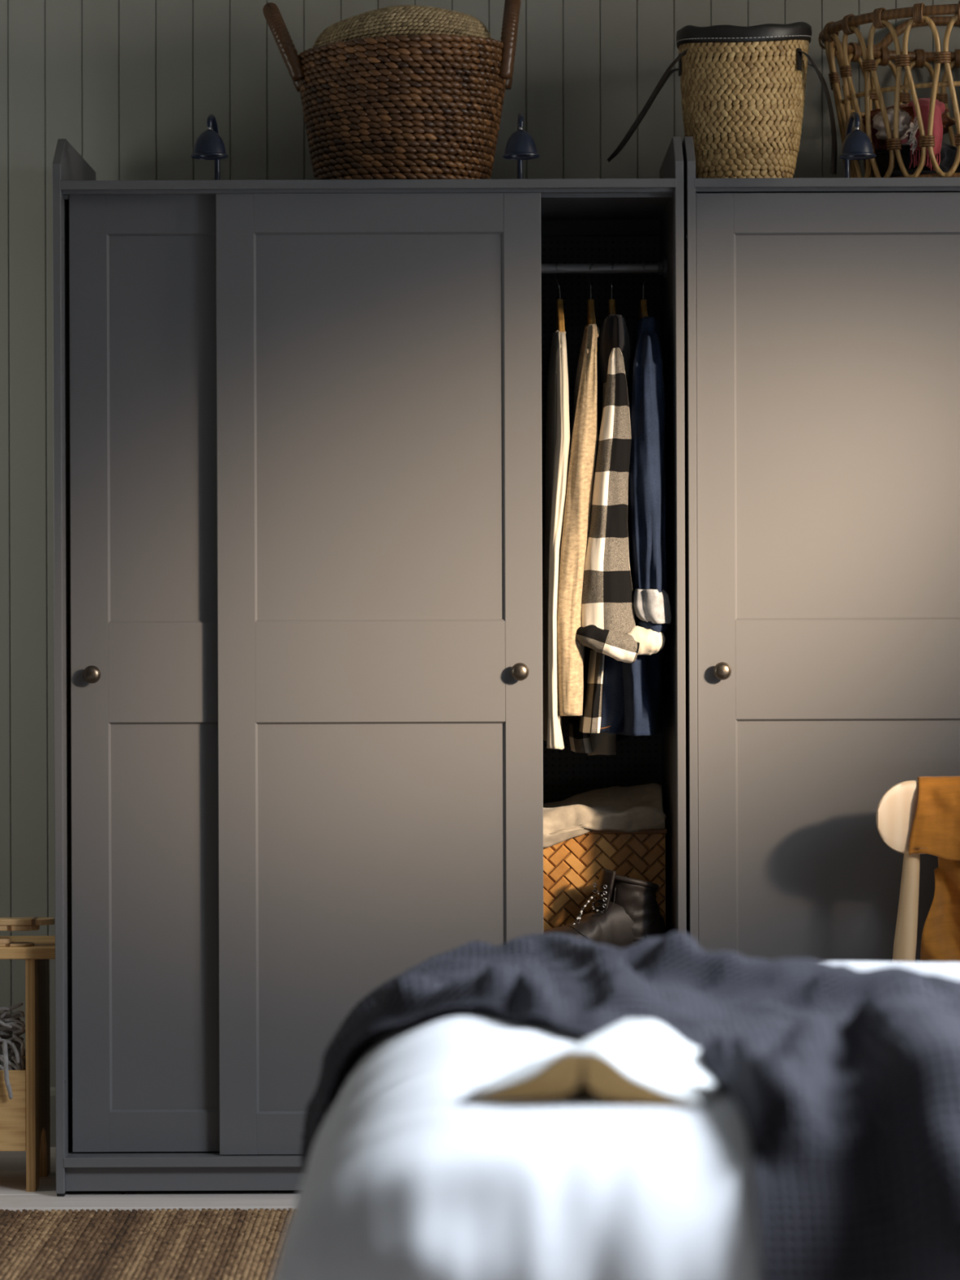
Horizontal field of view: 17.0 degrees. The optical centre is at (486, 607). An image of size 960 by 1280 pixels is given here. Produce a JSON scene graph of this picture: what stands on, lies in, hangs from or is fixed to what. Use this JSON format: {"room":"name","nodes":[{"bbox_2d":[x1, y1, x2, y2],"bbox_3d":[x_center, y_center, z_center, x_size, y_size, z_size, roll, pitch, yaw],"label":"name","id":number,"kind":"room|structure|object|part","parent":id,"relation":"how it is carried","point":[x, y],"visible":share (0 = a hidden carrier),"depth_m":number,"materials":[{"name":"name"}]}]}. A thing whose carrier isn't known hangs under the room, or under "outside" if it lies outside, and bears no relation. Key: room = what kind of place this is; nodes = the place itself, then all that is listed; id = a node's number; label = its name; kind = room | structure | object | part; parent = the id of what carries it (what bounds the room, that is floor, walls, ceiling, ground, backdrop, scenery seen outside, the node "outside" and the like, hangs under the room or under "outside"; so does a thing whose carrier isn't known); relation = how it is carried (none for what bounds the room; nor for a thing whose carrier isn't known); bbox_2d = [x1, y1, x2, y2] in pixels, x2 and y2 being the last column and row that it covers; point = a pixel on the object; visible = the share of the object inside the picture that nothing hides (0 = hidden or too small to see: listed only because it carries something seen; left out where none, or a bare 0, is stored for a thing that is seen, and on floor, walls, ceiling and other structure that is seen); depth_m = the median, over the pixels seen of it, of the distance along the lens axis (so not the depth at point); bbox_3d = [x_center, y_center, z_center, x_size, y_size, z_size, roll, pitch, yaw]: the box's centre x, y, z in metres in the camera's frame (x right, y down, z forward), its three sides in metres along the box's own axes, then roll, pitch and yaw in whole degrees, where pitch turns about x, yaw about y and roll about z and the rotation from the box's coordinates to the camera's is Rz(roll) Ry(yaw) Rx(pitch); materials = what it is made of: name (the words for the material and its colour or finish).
{"room":"bedroom","nodes":[
{"label":"bedroom","id":0,"kind":"room"},
{"bbox_2d":[0,1146,298,1211],"bbox_3d":[0.104,1.130,4.010,4.800,0.060,5.220,0,0,0],"label":"floor","id":1,"kind":"structure","parent":0,"point":[14,1196],"depth_m":5.99,"materials":[{"name":"grey wood"}]},
{"bbox_2d":[0,916,55,1191],"bbox_3d":[-1.213,0.848,6.165,0.800,0.512,0.220,0,0,0],"label":"bench","id":2,"kind":"object","parent":1,"relation":"on","point":[24,1118],"depth_m":6.06,"materials":[{"name":"brown wood"}]},
{"bbox_3d":[-1.061,0.634,6.095,0.314,0.009,0.036,0,0,0],"label":"wooden strip","id":3,"kind":"part","parent":2,"relation":"part of","materials":[{"name":"brown wood"}]},
{"bbox_2d":[0,1002,26,1098],"bbox_3d":[-0.975,0.879,6.159,0.245,0.255,0.167,0,0,23],"label":"throw","id":4,"kind":"object","parent":2,"relation":"on","point":[11,1057],"visible":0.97,"depth_m":6.09,"materials":[{"name":"grey fabric"}]},
{"bbox_2d":[0,1069,26,1151],"bbox_3d":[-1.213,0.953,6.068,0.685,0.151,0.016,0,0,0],"label":"wooden box","id":5,"kind":"object","parent":2,"relation":"on","point":[12,1111],"depth_m":6.06,"materials":[{"name":"brown wood"}]},
{"bbox_3d":[-1.054,0.641,6.095,0.388,0.006,0.046,0,0,0],"label":"wooden strip","id":6,"kind":"part","parent":2,"relation":"part of","materials":[{"name":"brown wood"}]},
{"bbox_3d":[-1.044,0.608,6.095,0.388,0.011,0.041,0,0,0],"label":"wooden strip","id":7,"kind":"part","parent":2,"relation":"part of","materials":[{"name":"brown wood"}]},
{"bbox_3d":[-1.039,0.597,6.095,0.437,0.012,0.045,0,0,0],"label":"wooden strip","id":8,"kind":"part","parent":2,"relation":"part of","materials":[{"name":"brown wood"}]},
{"bbox_3d":[-0.862,0.884,6.162,0.018,0.439,0.206,0,0,0],"label":"leg panel","id":9,"kind":"part","parent":2,"relation":"part of","materials":[{"name":"brown wood"}]},
{"bbox_2d":[0,1207,293,1279],"bbox_3d":[-0.497,1.095,5.201,2.509,0.012,1.301,0,0,0],"label":"jute rug","id":10,"kind":"object","parent":1,"relation":"on","point":[162,1244],"visible":0.45,"depth_m":5.51,"materials":[{"name":"brown wicker"}]},
{"bbox_2d":[52,136,686,1196],"bbox_3d":[-0.219,0.106,6.268,1.183,1.990,0.554,0,0,0],"label":"wardrobe","id":11,"kind":"object","parent":1,"relation":"on","point":[304,762],"visible":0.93,"depth_m":6.03,"materials":[{"name":"grey paint"}]},
{"bbox_3d":[-0.801,0.105,6.272,0.016,1.984,0.545,0,0,0],"label":"panel","id":12,"kind":"part","parent":11,"relation":"part of","materials":[{"name":"grey paint"}]},
{"bbox_3d":[-0.742,0.127,6.034,0.034,0.034,0.028,0,0,0],"label":"knob","id":13,"kind":"part","parent":11,"relation":"part of","materials":[{"name":"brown metal"}]},
{"bbox_3d":[-0.483,-0.740,6.056,0.467,0.080,0.018,0,0,0],"label":"rail","id":14,"kind":"part","parent":11,"relation":"part of","materials":[{"name":"grey paint"}]},
{"bbox_3d":[-0.479,0.123,6.056,0.467,0.195,0.018,0,0,0],"label":"rail","id":15,"kind":"part","parent":11,"relation":"part of","materials":[{"name":"grey paint"}]},
{"bbox_3d":[-0.480,0.123,6.058,0.602,1.797,0.010,0,0,0],"label":"sliding door","id":16,"kind":"part","parent":11,"relation":"part of","materials":[{"name":"grey paint"}]},
{"bbox_3d":[-0.476,0.986,6.056,0.467,0.079,0.018,0,0,0],"label":"rail","id":17,"kind":"part","parent":11,"relation":"part of","materials":[{"name":"grey paint"}]},
{"bbox_3d":[-0.216,1.037,6.272,1.152,0.018,0.546,0,0,0],"label":"panel","id":18,"kind":"part","parent":11,"relation":"part of","materials":[{"name":"grey paint"}]},
{"bbox_2d":[191,114,228,180],"bbox_3d":[-0.508,-0.855,5.959,0.069,0.113,0.218,0,0,0],"label":"lamp","id":19,"kind":"object","parent":11,"relation":"on","point":[209,145],"visible":1,"depth_m":5.87,"materials":[{"name":"blue metal"}]},
{"bbox_3d":[-0.508,-0.850,5.885,0.069,0.051,0.069,0,0,0],"label":"lamp shade","id":20,"kind":"part","parent":19,"relation":"part of","materials":[{"name":"blue metal"}]},
{"bbox_3d":[-0.508,-0.856,5.969,0.010,0.111,0.180,0,0,0],"label":"arm","id":21,"kind":"part","parent":19,"relation":"part of","materials":[{"name":"metal"}]},
{"bbox_3d":[-0.197,0.985,6.027,0.468,0.080,0.018,0,0,0],"label":"rail","id":22,"kind":"part","parent":11,"relation":"part of","materials":[{"name":"grey paint"}]},
{"bbox_3d":[-0.222,-0.791,6.272,1.154,0.017,0.546,0,0,0],"label":"panel","id":23,"kind":"part","parent":11,"relation":"part of","materials":[{"name":"grey paint"}]},
{"bbox_3d":[-0.203,-0.737,6.027,0.468,0.077,0.018,0,0,0],"label":"rail","id":24,"kind":"part","parent":11,"relation":"part of","materials":[{"name":"grey paint"}]},
{"bbox_3d":[-0.200,0.125,6.029,0.602,1.794,0.010,0,0,0],"label":"sliding door","id":25,"kind":"part","parent":11,"relation":"part of","materials":[{"name":"grey paint"}]},
{"bbox_3d":[-0.200,0.121,6.027,0.468,0.196,0.018,0,0,0],"label":"rail","id":26,"kind":"part","parent":11,"relation":"part of","materials":[{"name":"grey paint"}]},
{"bbox_2d":[262,0,520,179],"bbox_3d":[-0.173,-1.000,6.280,0.439,0.398,0.420,0,0,41],"label":"woven basket","id":27,"kind":"object","parent":11,"relation":"on","point":[411,106],"visible":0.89,"depth_m":6.12,"materials":[{"name":"brown wicker"}]},
{"bbox_3d":[-0.393,-1.099,6.275,0.090,0.164,0.155,0,0,0],"label":"handle","id":28,"kind":"part","parent":27,"relation":"part of","materials":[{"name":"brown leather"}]},
{"bbox_2d":[312,4,491,48],"bbox_3d":[-0.167,-1.090,6.275,0.375,0.148,0.358,0,0,0],"label":"straw hat","id":29,"kind":"object","parent":27,"relation":"in","point":[396,20],"visible":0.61,"depth_m":6.14,"materials":[{"name":"beige wicker"}]},
{"bbox_3d":[0.043,-1.111,6.275,0.047,0.177,0.155,0,0,0],"label":"handle","id":30,"kind":"part","parent":27,"relation":"part of","materials":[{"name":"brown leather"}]},
{"bbox_3d":[0.062,0.121,6.005,0.034,0.034,0.028,0,0,0],"label":"knob","id":31,"kind":"part","parent":11,"relation":"part of","materials":[{"name":"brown metal"}]},
{"bbox_2d":[502,113,539,178],"bbox_3d":[0.062,-0.857,5.959,0.069,0.113,0.218,0,0,0],"label":"lamp","id":32,"kind":"object","parent":11,"relation":"on","point":[520,146],"visible":0.99,"depth_m":5.87,"materials":[{"name":"blue metal"}]},
{"bbox_3d":[0.062,-0.858,5.969,0.010,0.111,0.180,0,0,0],"label":"arm","id":33,"kind":"part","parent":32,"relation":"part of","materials":[{"name":"metal"}]},
{"bbox_3d":[0.062,-0.850,5.885,0.069,0.051,0.069,0,0,0],"label":"lamp shade","id":34,"kind":"part","parent":32,"relation":"part of","materials":[{"name":"blue metal"}]},
{"bbox_2d":[555,260,564,332],"bbox_3d":[0.142,-0.582,6.285,0.014,0.194,0.343,0,0,0],"label":"clothes hanger","id":35,"kind":"object","parent":11,"relation":"hanging from","point":[560,325],"visible":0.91,"depth_m":6.24,"materials":[{"name":"wood"}]},
{"bbox_2d":[542,329,569,749],"bbox_3d":[0.130,-0.142,6.268,0.056,0.821,0.491,0,0,0],"label":"shirt","id":36,"kind":"object","parent":35,"relation":"hanging from","point":[557,422],"visible":0.89,"depth_m":6.04,"materials":[{"name":"beige fabric"}]},
{"bbox_2d":[556,324,599,715],"bbox_3d":[0.181,-0.174,6.270,0.086,0.757,0.496,0,0,4],"label":"shirt","id":37,"kind":"object","parent":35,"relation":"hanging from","point":[579,491],"visible":0.94,"depth_m":6.04,"materials":[{"name":"beige fabric"}]},
{"bbox_2d":[586,260,595,324],"bbox_3d":[0.204,-0.582,6.285,0.012,0.194,0.343,0,0,0],"label":"clothes hanger","id":38,"kind":"object","parent":11,"relation":"hanging from","point":[591,319],"visible":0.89,"depth_m":6.26,"materials":[{"name":"wood"}]},
{"bbox_3d":[-0.222,-0.662,6.285,1.148,0.020,0.020,0,0,0],"label":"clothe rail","id":39,"kind":"part","parent":11,"relation":"part of","materials":[{"name":"metal"}]},
{"bbox_3d":[-0.219,0.123,6.530,1.148,1.810,0.005,0,0,0],"label":"panel","id":40,"kind":"part","parent":11,"relation":"part of","materials":[{"name":"wood"}]},
{"bbox_2d":[542,827,666,929],"bbox_3d":[0.163,0.551,6.327,0.369,0.248,0.291,0,0,0],"label":"bamboo basket","id":41,"kind":"object","parent":11,"relation":"on","point":[571,866],"visible":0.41,"depth_m":6.18,"materials":[{"name":"wicker"}]},
{"bbox_2d":[542,782,666,848],"bbox_3d":[0.182,0.407,6.312,0.325,0.120,0.309,0,0,0],"label":"liner","id":42,"kind":"object","parent":41,"relation":"on","point":[635,808],"visible":0.7,"depth_m":6.18,"materials":[{"name":"grey fabric"}]},
{"bbox_2d":[543,868,666,948],"bbox_3d":[0.204,0.585,6.074,0.298,0.180,0.101,0,0,-24],"label":"boot","id":43,"kind":"object","parent":11,"relation":"on","point":[625,911],"visible":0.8,"depth_m":6.06,"materials":[{"name":"leather"}]},
{"bbox_2d":[584,645,635,755],"bbox_3d":[0.252,-0.049,6.396,0.169,0.683,0.134,0,0,-36],"label":"garment","id":44,"kind":"object","parent":11,"relation":"hanging from","point":[604,743],"visible":0.06,"depth_m":6.31,"materials":[{"name":"black fabric"}]},
{"bbox_2d":[608,260,616,315],"bbox_3d":[0.245,-0.582,6.285,0.012,0.195,0.343,0,0,0],"label":"clothes hanger","id":45,"kind":"object","parent":11,"relation":"hanging from","point":[611,305],"visible":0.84,"depth_m":6.27,"materials":[{"name":"wood"}]},
{"bbox_2d":[568,314,665,753],"bbox_3d":[0.247,-0.139,6.262,0.175,0.847,0.518,0,0,0],"label":"shirt","id":46,"kind":"object","parent":45,"relation":"hanging from","point":[608,628],"visible":0.97,"depth_m":6.03,"materials":[{"name":"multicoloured fabric"}]},
{"bbox_2d":[639,260,648,319],"bbox_3d":[0.306,-0.582,6.285,0.012,0.195,0.343,0,0,0],"label":"clothes hanger","id":47,"kind":"object","parent":11,"relation":"hanging from","point":[643,308],"visible":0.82,"depth_m":6.27,"materials":[{"name":"wood"}]},
{"bbox_2d":[600,316,671,735],"bbox_3d":[0.282,-0.157,6.265,0.138,0.803,0.514,0,0,0],"label":"shirt","id":48,"kind":"object","parent":47,"relation":"hanging from","point":[632,704],"visible":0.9,"depth_m":6.04,"materials":[{"name":"fabric"}]},
{"bbox_3d":[0.256,0.149,6.124,0.084,0.184,0.051,0,0,0],"label":"panel","id":49,"kind":"part","parent":48,"relation":"part of","materials":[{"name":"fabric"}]},
{"bbox_3d":[0.363,0.101,6.272,0.016,1.984,0.545,0,0,0],"label":"panel","id":50,"kind":"part","parent":11,"relation":"part of","materials":[{"name":"grey paint"}]},
{"bbox_2d":[681,136,959,962],"bbox_3d":[0.968,0.102,6.268,1.183,1.990,0.554,0,0,0],"label":"wardrobe","id":51,"kind":"object","parent":1,"relation":"on","point":[822,315],"visible":0.82,"depth_m":6.03,"materials":[{"name":"grey paint"}]},
{"bbox_3d":[0.386,0.101,6.272,0.016,1.984,0.545,0,0,0],"label":"panel","id":52,"kind":"part","parent":51,"relation":"part of","materials":[{"name":"grey paint"}]},
{"bbox_2d":[606,22,837,178],"bbox_3d":[0.464,-0.965,6.233,0.416,0.326,0.264,0,0,21],"label":"tote","id":53,"kind":"object","parent":51,"relation":"on","point":[743,89],"visible":0.93,"depth_m":6.12,"materials":[{"name":"beige wicker"}]},
{"bbox_3d":[0.441,0.120,6.005,0.034,0.034,0.028,0,0,0],"label":"knob","id":54,"kind":"part","parent":51,"relation":"part of","materials":[{"name":"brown metal"}]},
{"bbox_3d":[0.965,-0.795,6.272,1.154,0.017,0.546,0,0,0],"label":"panel","id":55,"kind":"part","parent":51,"relation":"part of","materials":[{"name":"grey paint"}]},
{"bbox_3d":[0.695,-0.738,6.027,0.463,0.078,0.018,0,0,0],"label":"rail","id":56,"kind":"part","parent":51,"relation":"part of","materials":[{"name":"grey paint"}]},
{"bbox_3d":[0.698,0.117,6.027,0.463,0.194,0.018,0,0,0],"label":"rail","id":57,"kind":"part","parent":51,"relation":"part of","materials":[{"name":"grey paint"}]},
{"bbox_2d":[838,111,875,177],"bbox_3d":[0.679,-0.859,5.959,0.069,0.113,0.218,0,0,0],"label":"lamp","id":58,"kind":"object","parent":51,"relation":"on","point":[856,145],"visible":1,"depth_m":5.87,"materials":[{"name":"blue metal"}]},
{"bbox_3d":[0.679,-0.860,5.969,0.010,0.111,0.180,0,0,0],"label":"arm","id":59,"kind":"part","parent":58,"relation":"part of","materials":[{"name":"blue metal"}]},
{"bbox_3d":[0.679,-0.850,5.885,0.069,0.051,0.069,0,0,0],"label":"lamp shade","id":60,"kind":"part","parent":58,"relation":"part of","materials":[{"name":"blue metal"}]},
{"bbox_2d":[817,0,959,177],"bbox_3d":[0.930,-1.006,6.289,0.554,0.402,0.570,0,0,0],"label":"rattan basket","id":61,"kind":"object","parent":51,"relation":"on","point":[845,53],"visible":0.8,"depth_m":6.13,"materials":[{"name":"brown wicker"}]},
{"bbox_2d":[864,120,908,159],"bbox_3d":[0.781,-0.913,6.282,0.097,0.099,0.200,0,0,0],"label":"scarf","id":62,"kind":"object","parent":61,"relation":"in","point":[879,144],"visible":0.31,"depth_m":6.22,"materials":[{"name":"fabric"}]},
{"bbox_2d":[871,108,913,139],"bbox_3d":[0.783,-0.930,6.192,0.079,0.062,0.124,0,0,10],"label":"scarf","id":63,"kind":"object","parent":61,"relation":"in","point":[905,124],"visible":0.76,"depth_m":6.16,"materials":[{"name":"grey fabric"}]},
{"bbox_2d":[862,104,955,139],"bbox_3d":[0.829,-0.951,6.298,0.187,0.061,0.212,0,0,0],"label":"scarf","id":64,"kind":"object","parent":61,"relation":"in","point":[947,122],"visible":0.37,"depth_m":6.25,"materials":[{"name":"fabric"}]},
{"bbox_2d":[863,141,959,177],"bbox_3d":[0.838,-0.865,6.289,0.200,0.092,0.275,0,0,0],"label":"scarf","id":65,"kind":"object","parent":61,"relation":"in","point":[948,153],"visible":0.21,"depth_m":6.20,"materials":[{"name":"black fabric"}]},
{"bbox_3d":[0.930,-1.164,6.538,0.322,0.089,0.077,0,0,0],"label":"handle","id":66,"kind":"part","parent":61,"relation":"part of","materials":[{"name":"wicker"}]},
{"bbox_2d":[907,97,945,170],"bbox_3d":[0.845,-0.908,6.160,0.072,0.149,0.121,0,0,7],"label":"scarf","id":67,"kind":"object","parent":61,"relation":"in","point":[924,103],"visible":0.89,"depth_m":6.12,"materials":[{"name":"fabric"}]},
{"bbox_2d":[875,780,924,961],"bbox_3d":[0.942,0.706,5.669,0.470,0.782,0.478,0,0,0],"label":"dining chair","id":68,"kind":"object","parent":1,"relation":"on","point":[896,809],"visible":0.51,"depth_m":5.83,"materials":[{"name":"beige wood"}]},
{"bbox_3d":[0.940,0.382,5.843,0.470,0.134,0.072,0,0,0],"label":"backrest","id":69,"kind":"part","parent":68,"relation":"part of","materials":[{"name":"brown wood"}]},
{"bbox_3d":[0.765,0.751,5.868,0.052,0.693,0.079,0,0,0],"label":"leg","id":70,"kind":"part","parent":68,"relation":"part of","materials":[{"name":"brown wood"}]},
{"bbox_2d":[908,775,959,962],"bbox_3d":[0.962,0.508,5.871,0.386,0.402,0.125,0,0,3],"label":"cloth","id":71,"kind":"object","parent":68,"relation":"on","point":[935,828],"visible":0.89,"depth_m":5.84,"materials":[{"name":"fabric"}]},
{"bbox_2d":[0,0,959,1087],"bbox_3d":[-0.001,-0.275,6.625,4.600,2.750,0.100,0,0,0],"label":"wall","id":72,"kind":"structure","parent":0,"point":[132,86],"depth_m":6.58,"materials":[{"name":"green paint"}]},
{"bbox_2d":[49,1087,55,1146],"bbox_3d":[-1.504,1.045,6.567,1.384,0.120,0.016,0,0,0],"label":"baseboard","id":73,"kind":"structure","parent":72,"relation":"attached to","point":[52,1090],"depth_m":6.56,"materials":[{"name":"green paint"}]},
{"bbox_2d":[271,960,959,1279],"bbox_3d":[0.806,0.807,3.771,2.074,0.643,1.780,0,0,0],"label":"bed","id":74,"kind":"object","parent":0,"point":[409,1175],"visible":0.57,"depth_m":3.00,"materials":[{"name":"white fabric"}]},
{"bbox_2d":[466,1019,727,1105],"bbox_3d":[0.129,0.466,3.305,0.240,0.051,0.254,0,0,16],"label":"book","id":75,"kind":"object","parent":74,"relation":"on","point":[633,1061],"visible":0.95,"depth_m":3.21,"materials":[{"name":"white paper"}]},
{"bbox_2d":[301,931,959,1279],"bbox_3d":[0.606,0.700,3.694,1.724,0.628,1.754,0,0,0],"label":"blanket","id":76,"kind":"object","parent":74,"relation":"on","point":[843,1080],"visible":0.84,"depth_m":3.22,"materials":[{"name":"grey fabric"}]}
]}

